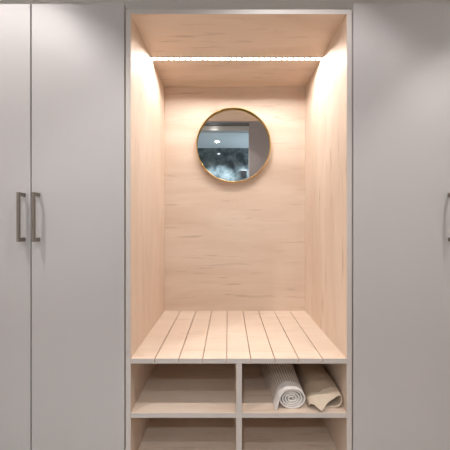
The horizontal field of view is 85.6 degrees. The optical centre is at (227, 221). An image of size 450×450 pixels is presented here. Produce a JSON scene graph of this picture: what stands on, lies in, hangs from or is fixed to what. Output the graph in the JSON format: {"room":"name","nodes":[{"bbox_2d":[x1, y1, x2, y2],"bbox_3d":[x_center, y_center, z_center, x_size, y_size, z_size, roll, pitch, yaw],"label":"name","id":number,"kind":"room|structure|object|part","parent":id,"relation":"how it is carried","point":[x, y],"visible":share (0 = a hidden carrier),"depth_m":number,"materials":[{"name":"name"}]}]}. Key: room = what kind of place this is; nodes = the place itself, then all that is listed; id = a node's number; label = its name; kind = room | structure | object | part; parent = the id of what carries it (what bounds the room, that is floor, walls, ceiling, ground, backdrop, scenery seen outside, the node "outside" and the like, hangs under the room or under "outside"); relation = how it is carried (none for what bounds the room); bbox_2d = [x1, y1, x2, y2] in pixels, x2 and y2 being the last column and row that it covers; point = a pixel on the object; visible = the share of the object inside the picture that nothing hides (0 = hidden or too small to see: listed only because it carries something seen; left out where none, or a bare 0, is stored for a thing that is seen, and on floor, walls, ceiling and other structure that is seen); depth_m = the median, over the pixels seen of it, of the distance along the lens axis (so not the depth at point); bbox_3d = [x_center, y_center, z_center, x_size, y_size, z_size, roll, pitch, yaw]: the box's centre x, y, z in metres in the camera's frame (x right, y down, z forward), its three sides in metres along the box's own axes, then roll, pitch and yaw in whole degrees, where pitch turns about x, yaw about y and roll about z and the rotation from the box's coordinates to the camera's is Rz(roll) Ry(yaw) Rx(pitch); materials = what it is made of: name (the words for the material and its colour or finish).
{"room":"changing room","nodes":[
{"label":"changing room","id":0,"kind":"room"},
{"bbox_3d":[0.319,1.140,0.070,3.362,0.080,3.300,0,0,0],"label":"floor","id":1,"kind":"structure","parent":0,"visible":0},
{"bbox_2d":[0,4,126,449],"bbox_3d":[-0.835,0.092,1.290,0.801,2.016,0.609,0,0,0],"label":"tall cabinet","id":2,"kind":"object","parent":1,"relation":"on","point":[63,66],"visible":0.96,"depth_m":1.02,"materials":[{"name":"grey laminate"}]},
{"bbox_3d":[-1.032,0.059,1.030,0.404,1.951,0.020,0,0,0],"label":"door","id":3,"kind":"part","parent":2,"relation":"part of","materials":[{"name":"grey laminate"}]},
{"bbox_3d":[-0.855,-0.021,1.003,0.010,0.203,0.034,0,0,0],"label":"handle","id":4,"kind":"part","parent":2,"relation":"part of","materials":[{"name":"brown metal"}]},
{"bbox_3d":[-0.793,-0.021,1.003,0.010,0.203,0.034,0,0,0],"label":"handle","id":5,"kind":"part","parent":2,"relation":"part of","materials":[{"name":"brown metal"}]},
{"bbox_2d":[126,10,351,449],"bbox_3d":[0.045,0.104,1.304,0.950,1.992,0.568,0,0,0],"label":"open niche","id":6,"kind":"object","parent":1,"relation":"on","point":[225,280],"depth_m":1.26,"materials":[{"name":"brown wood"}]},
{"bbox_3d":[-0.419,0.114,1.295,0.022,1.972,0.550,0,0,0],"label":"panel","id":7,"kind":"part","parent":6,"relation":"part of","materials":[{"name":"brown wood"}]},
{"bbox_2d":[131,364,235,417],"bbox_3d":[-0.187,0.813,1.296,0.443,0.022,0.549,0,0,0],"label":"shelf","id":8,"kind":"object","parent":6,"relation":"attached to","point":[169,390],"depth_m":1.14,"materials":[{"name":"brown wood"}]},
{"bbox_2d":[196,107,270,182],"bbox_3d":[0.035,-0.492,1.556,0.477,0.477,0.025,0,0,0],"label":"round mirror","id":9,"kind":"object","parent":6,"relation":"attached to","point":[233,144],"visible":1,"depth_m":1.56,"materials":[{"name":"gold metal"}]},
{"bbox_3d":[0.045,0.104,1.579,0.950,1.992,0.018,0,0,0],"label":"panel","id":10,"kind":"part","parent":6,"relation":"part of","materials":[{"name":"brown wood"}]},
{"bbox_3d":[0.045,-0.869,1.292,0.903,0.006,0.015,0,0,0],"label":"led strip","id":11,"kind":"part","parent":6,"relation":"part of","materials":[{"name":"white plastic"}]},
{"bbox_3d":[0.045,1.046,1.296,0.907,0.020,0.549,0,0,0],"label":"panel","id":12,"kind":"part","parent":6,"relation":"part of","materials":[{"name":"brown wood"}]},
{"bbox_3d":[0.045,-0.882,1.295,0.950,0.020,0.550,0,0,0],"label":"panel","id":13,"kind":"part","parent":6,"relation":"part of","materials":[{"name":"brown wood"}]},
{"bbox_3d":[0.045,0.584,1.295,0.906,0.020,0.550,0,0,0],"label":"bench seat","id":14,"kind":"part","parent":6,"relation":"part of","materials":[{"name":"brown wood"}]},
{"bbox_2d":[260,364,304,409],"bbox_3d":[0.257,0.748,1.226,0.160,0.106,0.388,0,0,0],"label":"rolled mat","id":15,"kind":"object","parent":6,"relation":"on","point":[282,382],"visible":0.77,"depth_m":1.09,"materials":[{"name":"beige fabric"}]},
{"bbox_2d":[242,364,346,417],"bbox_3d":[0.279,0.813,1.296,0.440,0.022,0.549,0,0,0],"label":"shelf","id":16,"kind":"object","parent":6,"relation":"attached to","point":[257,401],"depth_m":1.06,"materials":[{"name":"brown wood"}]},
{"bbox_2d":[293,364,341,410],"bbox_3d":[0.419,0.756,1.219,0.146,0.091,0.402,0,0,0],"label":"folded towel","id":17,"kind":"object","parent":6,"relation":"on","point":[320,391],"visible":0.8,"depth_m":1.09,"materials":[{"name":"beige fabric"}]},
{"bbox_3d":[0.509,0.114,1.295,0.022,1.972,0.550,0,0,0],"label":"panel","id":18,"kind":"part","parent":6,"relation":"part of","materials":[{"name":"brown wood"}]},
{"bbox_2d":[350,4,449,449],"bbox_3d":[0.946,0.092,1.290,0.840,2.016,0.609,0,0,0],"label":"tall cabinet","id":19,"kind":"object","parent":1,"relation":"on","point":[401,52],"visible":0.81,"depth_m":1.02,"materials":[{"name":"grey laminate"}]},
{"bbox_3d":[0.062,-1.600,0.570,2.847,0.080,2.300,0,0,0],"label":"ceiling","id":20,"kind":"structure","parent":0,"visible":0},
{"bbox_2d":[0,0,449,9],"bbox_3d":[0.061,-1.227,1.140,2.647,0.666,0.020,0,0,0],"label":"trim","id":21,"kind":"structure","parent":20,"relation":"attached to","point":[129,4],"depth_m":1.13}
]}

